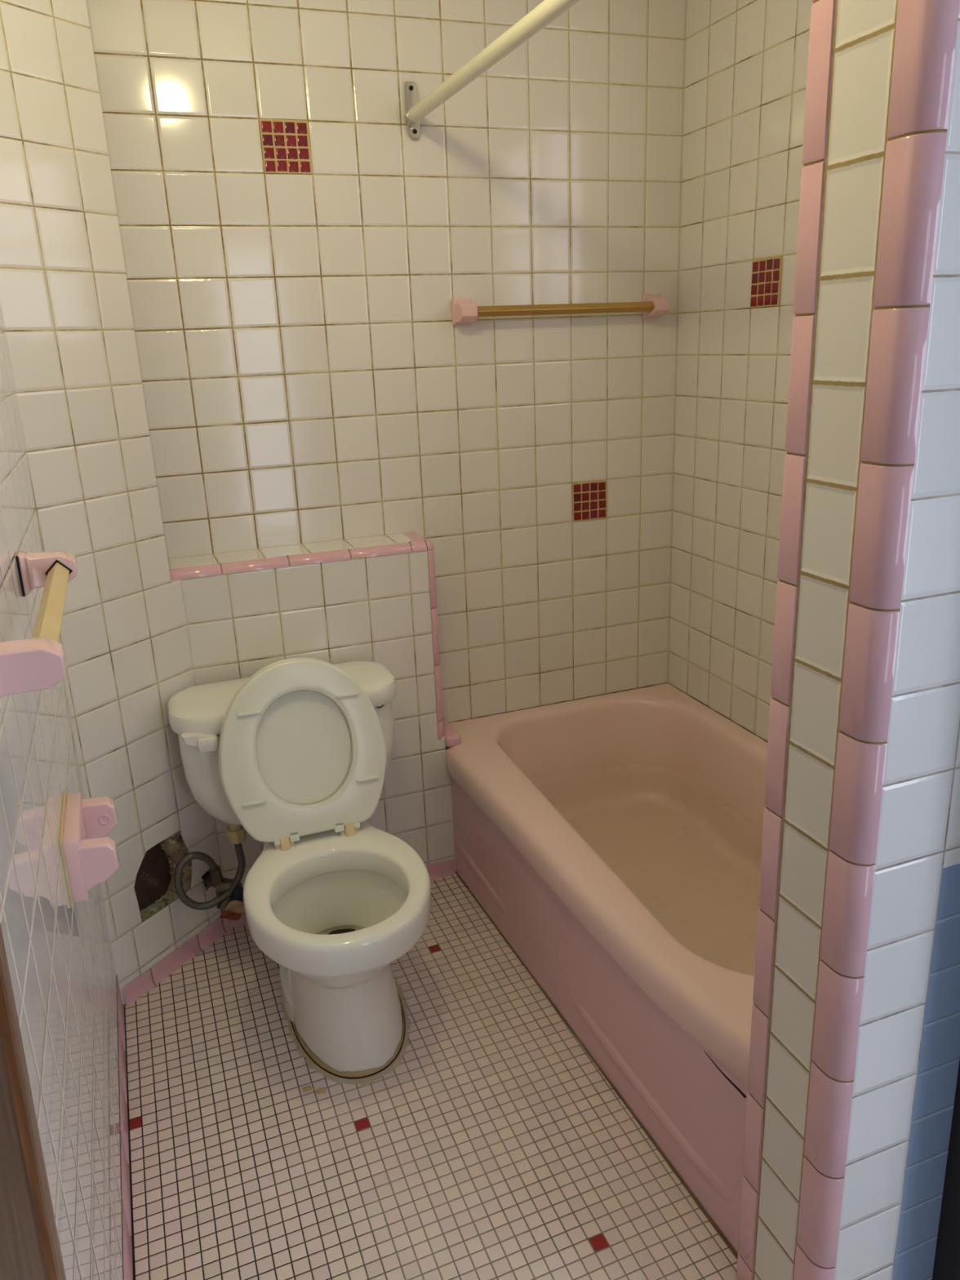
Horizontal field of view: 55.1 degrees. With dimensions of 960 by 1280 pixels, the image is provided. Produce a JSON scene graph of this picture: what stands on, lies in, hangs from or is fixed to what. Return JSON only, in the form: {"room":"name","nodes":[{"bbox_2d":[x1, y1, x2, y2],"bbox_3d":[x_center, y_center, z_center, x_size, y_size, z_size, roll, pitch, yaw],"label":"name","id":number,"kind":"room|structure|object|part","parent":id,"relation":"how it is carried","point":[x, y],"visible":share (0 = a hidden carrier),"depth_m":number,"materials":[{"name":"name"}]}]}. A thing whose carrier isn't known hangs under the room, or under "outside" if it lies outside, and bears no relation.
{"room":"bathroom","nodes":[
{"label":"bathroom","id":0,"kind":"room"},
{"bbox_2d":[0,302,124,1279],"bbox_3d":[-0.670,-0.082,1.240,0.091,2.357,1.282,-9,19,-20],"label":"wall","id":1,"kind":"structure","parent":0,"point":[60,960],"depth_m":1.25,"materials":[{"name":"white tile"}]},
{"bbox_2d":[0,923,66,1279],"bbox_3d":[-0.379,0.117,0.560,0.155,2.334,0.405,-9,19,-19],"label":"door","id":2,"kind":"structure","parent":1,"relation":"in","point":[30,1247],"depth_m":0.78,"materials":[{"name":"brown wood"}]},
{"bbox_2d":[0,550,77,698],"bbox_3d":[-0.571,-0.039,1.191,0.086,0.061,0.543,-9,19,-19],"label":"towel bar","id":3,"kind":"object","parent":1,"relation":"attached to","point":[37,663],"visible":1,"depth_m":1.04,"materials":[{"name":"pink ceramic"}]},
{"bbox_3d":[-0.481,0.029,0.972,0.081,0.061,0.049,-9,19,-19],"label":"post","id":4,"kind":"part","parent":3,"relation":"part of","materials":[{"name":"pink ceramic"}]},
{"bbox_3d":[-0.661,-0.107,1.412,0.081,0.061,0.046,-9,19,-19],"label":"post","id":5,"kind":"part","parent":3,"relation":"part of","materials":[{"name":"pink ceramic"}]},
{"bbox_2d":[44,560,72,575],"bbox_3d":[-0.639,-0.103,1.396,0.039,0.039,0.001,-9,19,-19],"label":"socket","id":6,"kind":"object","parent":3,"relation":"attached to","point":[56,561],"depth_m":1.39,"materials":[{"name":"pink ceramic"}]},
{"bbox_2d":[58,790,119,907],"bbox_3d":[-0.634,0.329,1.501,0.084,0.114,0.188,-9,19,-19],"label":"paper holder","id":7,"kind":"object","parent":1,"relation":"attached to","point":[89,859],"visible":1,"depth_m":1.43,"materials":[{"name":"pink ceramic"}]},
{"bbox_3d":[-0.595,0.350,1.440,0.056,0.085,0.030,-9,19,-19],"label":"arm","id":8,"kind":"part","parent":7,"relation":"part of","materials":[{"name":"pink ceramic"}]},
{"bbox_3d":[-0.649,0.309,1.572,0.056,0.085,0.030,-9,19,-19],"label":"arm","id":9,"kind":"part","parent":7,"relation":"part of","materials":[{"name":"pink ceramic"}]},
{"bbox_2d":[97,813,111,825],"bbox_3d":[-0.636,0.304,1.558,0.020,0.020,0.001,-9,19,-19],"label":"socket","id":10,"kind":"object","parent":7,"relation":"attached to","point":[103,819],"depth_m":1.56,"materials":[{"name":"pink ceramic"}]},
{"bbox_2d":[116,975,135,1279],"bbox_3d":[-0.629,0.958,1.635,0.004,0.090,1.093,-9,19,-20],"label":"baseboard","id":11,"kind":"structure","parent":1,"relation":"attached to","point":[126,1194],"depth_m":1.70,"materials":[{"name":"pink tile"}]},
{"bbox_2d":[0,0,223,1005],"bbox_3d":[-0.841,-0.299,1.929,0.114,2.356,0.383,8,21,29],"label":"wall","id":12,"kind":"structure","parent":0,"point":[64,299],"depth_m":1.89,"materials":[{"name":"white tile"}]},
{"bbox_2d":[133,844,170,910],"bbox_3d":[-0.814,0.561,2.209,0.079,0.175,0.144,8,21,29],"label":"cap","id":13,"kind":"object","parent":12,"relation":"in","point":[153,878],"visible":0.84,"depth_m":2.19,"materials":[{"name":"metal"}]},
{"bbox_2d":[121,918,231,1006],"bbox_3d":[-0.737,0.779,2.268,0.011,0.045,0.336,8,21,29],"label":"baseboard","id":14,"kind":"structure","parent":12,"relation":"attached to","point":[135,989],"depth_m":2.25,"materials":[{"name":"pink tile"}]},
{"bbox_2d":[201,872,244,919],"bbox_3d":[-0.648,0.628,2.268,0.175,0.091,0.094,9,21,31],"label":"shutoff valve","id":15,"kind":"object","parent":12,"relation":"attached to","point":[233,908],"visible":0.73,"depth_m":2.23,"materials":[{"name":"brown metal"}]},
{"bbox_2d":[173,823,246,910],"bbox_3d":[-0.645,0.539,2.212,0.179,0.210,0.062,-9,19,-19],"label":"supply hose","id":16,"kind":"object","parent":15,"relation":"attached to","point":[236,833],"visible":0.98,"depth_m":2.20,"materials":[{"name":"metal"}]},
{"bbox_2d":[168,540,426,580],"bbox_3d":[-0.430,-0.194,2.225,0.627,0.022,0.022,-9,19,-19],"label":"trim","id":17,"kind":"structure","parent":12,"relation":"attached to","point":[420,545],"depth_m":2.21,"materials":[{"name":"pink tile"}]},
{"bbox_2d":[85,0,171,581],"bbox_3d":[-0.778,-0.815,1.953,0.001,1.396,0.166,-14,21,-32],"label":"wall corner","id":18,"kind":"structure","parent":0,"point":[86,1],"depth_m":1.90,"materials":[{"name":"white tile"}]},
{"bbox_2d":[168,533,455,887],"bbox_3d":[-0.413,0.241,2.437,0.679,0.982,0.142,-9,19,-19],"label":"wall ledge","id":19,"kind":"object","parent":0,"point":[377,609],"visible":0.44,"depth_m":2.31,"materials":[{"name":"white tile"}]},
{"bbox_2d":[229,858,455,928],"bbox_3d":[-0.365,0.686,2.507,0.628,0.045,0.011,-9,19,-19],"label":"baseboard","id":20,"kind":"structure","parent":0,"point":[446,868],"depth_m":2.59,"materials":[{"name":"pink tile"}]},
{"bbox_2d":[85,0,686,722],"bbox_3d":[-0.150,-0.487,2.437,1.621,2.367,0.084,-9,19,-19],"label":"wall","id":21,"kind":"structure","parent":0,"point":[295,261],"depth_m":2.28,"materials":[{"name":"white tile"}]},
{"bbox_2d":[401,531,433,550],"bbox_3d":[-0.166,-0.255,2.379,0.062,0.022,0.144,-9,19,-19],"label":"trim","id":22,"kind":"structure","parent":21,"relation":"attached to","point":[414,536],"depth_m":2.36,"materials":[{"name":"pink tile"}]},
{"bbox_2d":[427,549,444,739],"bbox_3d":[-0.113,0.018,2.415,0.008,0.521,0.031,6,20,24],"label":"trim","id":23,"kind":"structure","parent":21,"relation":"attached to","point":[430,553],"depth_m":2.40,"materials":[{"name":"pink tile"}]},
{"bbox_2d":[437,717,461,746],"bbox_3d":[-0.097,0.254,2.558,0.045,0.033,0.154,-9,19,-19],"label":"trim","id":24,"kind":"structure","parent":21,"relation":"attached to","point":[452,738],"depth_m":2.50,"materials":[{"name":"pink tile"}]},
{"bbox_2d":[404,0,581,140],"bbox_3d":[0.087,-1.046,1.534,0.040,0.120,1.397,-9,19,-19],"label":"shower rod","id":25,"kind":"object","parent":21,"relation":"attached to","point":[415,109],"visible":1,"depth_m":1.73,"materials":[{"name":"beige metal"}]},
{"bbox_2d":[451,293,669,324],"bbox_3d":[0.220,-0.861,2.391,0.600,0.062,0.064,-9,19,-19],"label":"towel bar","id":26,"kind":"object","parent":21,"relation":"attached to","point":[464,312],"visible":1,"depth_m":2.37,"materials":[{"name":"brown wood"}]},
{"bbox_3d":[-0.036,-0.821,2.301,0.052,0.062,0.064,-9,19,-19],"label":"post","id":27,"kind":"part","parent":26,"relation":"part of","materials":[{"name":"pink ceramic"}]},
{"bbox_3d":[0.476,-0.900,2.480,0.053,0.062,0.064,-9,19,-19],"label":"post","id":28,"kind":"part","parent":26,"relation":"part of","materials":[{"name":"pink ceramic"}]},
{"bbox_2d":[124,873,737,1279],"bbox_3d":[0.165,0.979,1.779,1.971,0.100,2.245,-9,19,-19],"label":"floor","id":29,"kind":"structure","parent":0,"point":[496,1147],"depth_m":1.74,"materials":[{"name":"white tile"}]},
{"bbox_2d":[167,657,431,1086],"bbox_3d":[-0.358,0.454,2.015,0.522,0.790,0.723,-9,19,-19],"label":"toilet","id":30,"kind":"object","parent":29,"relation":"on","point":[295,753],"visible":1,"depth_m":2.01,"materials":[{"name":"white ceramic"}]},
{"bbox_3d":[-0.608,0.224,2.007,0.076,0.049,0.039,-9,19,-19],"label":"flush lever","id":31,"kind":"part","parent":30,"relation":"part of","materials":[{"name":"white plastic"}]},
{"bbox_3d":[-0.458,0.131,2.158,0.522,0.052,0.219,-9,19,-19],"label":"tank lid","id":32,"kind":"part","parent":30,"relation":"part of","materials":[{"name":"white ceramic"}]},
{"bbox_3d":[-0.452,0.281,2.209,0.497,0.287,0.188,-9,19,-19],"label":"tank","id":33,"kind":"part","parent":30,"relation":"part of","materials":[{"name":"white ceramic"}]},
{"bbox_3d":[-0.393,0.235,2.043,0.368,0.384,0.099,-9,19,-19],"label":"seat lid","id":34,"kind":"part","parent":30,"relation":"part of","materials":[{"name":"beige plastic"}]},
{"bbox_3d":[-0.388,0.236,2.027,0.364,0.380,0.099,-9,19,-19],"label":"seat","id":35,"kind":"part","parent":30,"relation":"part of","materials":[{"name":"beige plastic"}]},
{"bbox_3d":[-0.313,0.656,2.022,0.377,0.385,0.591,-9,19,-19],"label":"bowl","id":36,"kind":"part","parent":30,"relation":"part of","materials":[{"name":"white ceramic"}]},
{"bbox_2d":[302,1084,311,1092],"bbox_3d":[-0.352,0.914,1.875,0.018,0.003,0.012,-9,19,-19],"label":"chip","id":37,"kind":"object","parent":29,"relation":"on","point":[307,1088],"visible":1,"depth_m":1.87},
{"bbox_2d":[316,1087,325,1094],"bbox_3d":[-0.323,0.915,1.869,0.018,0.003,0.012,-9,19,-19],"label":"chip","id":38,"kind":"object","parent":29,"relation":"on","point":[322,1090],"visible":1,"depth_m":1.87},
{"bbox_2d":[445,682,768,1259],"bbox_3d":[0.480,0.574,2.181,0.792,0.400,1.419,-9,19,-19],"label":"bathtub","id":39,"kind":"object","parent":29,"relation":"on","point":[612,842],"visible":0.71,"depth_m":2.20,"materials":[{"name":"pink ceramic"}]},
{"bbox_2d":[445,683,768,1085],"bbox_3d":[0.476,0.532,2.168,0.788,0.308,1.412,-9,19,-19],"label":"basin","id":40,"kind":"object","parent":39,"relation":"in","point":[619,834],"depth_m":2.31,"materials":[{"name":"pink ceramic"}]},
{"bbox_2d":[667,0,813,741],"bbox_3d":[0.859,-0.383,1.994,0.084,2.367,1.489,-9,19,-19],"label":"wall","id":41,"kind":"structure","parent":0,"point":[745,64],"depth_m":2.34,"materials":[{"name":"white tile"}]},
{"bbox_2d":[752,0,959,1279],"bbox_3d":[0.923,-0.151,1.239,1.147,2.346,0.218,-9,19,-19],"label":"wall","id":42,"kind":"structure","parent":0,"point":[864,30],"depth_m":1.10,"materials":[{"name":"white tile"}]},
{"bbox_2d":[736,0,835,1279],"bbox_3d":[0.376,-0.098,1.125,0.019,2.332,0.108,0,18,8],"label":"trim","id":43,"kind":"structure","parent":42,"relation":"attached to","point":[822,11],"depth_m":1.12,"materials":[{"name":"pink tile"}]},
{"bbox_2d":[793,0,959,1279],"bbox_3d":[0.433,-0.061,1.004,0.046,2.332,0.099,0,18,8],"label":"trim","id":44,"kind":"structure","parent":42,"relation":"attached to","point":[926,30],"depth_m":0.99,"materials":[{"name":"pink tile"}]},
{"bbox_2d":[932,1059,959,1279],"bbox_3d":[0.726,-0.081,1.029,0.188,2.334,0.129,-9,19,-19],"label":"door","id":45,"kind":"structure","parent":42,"relation":"in","point":[947,1256],"depth_m":1.30,"materials":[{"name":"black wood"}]}
]}

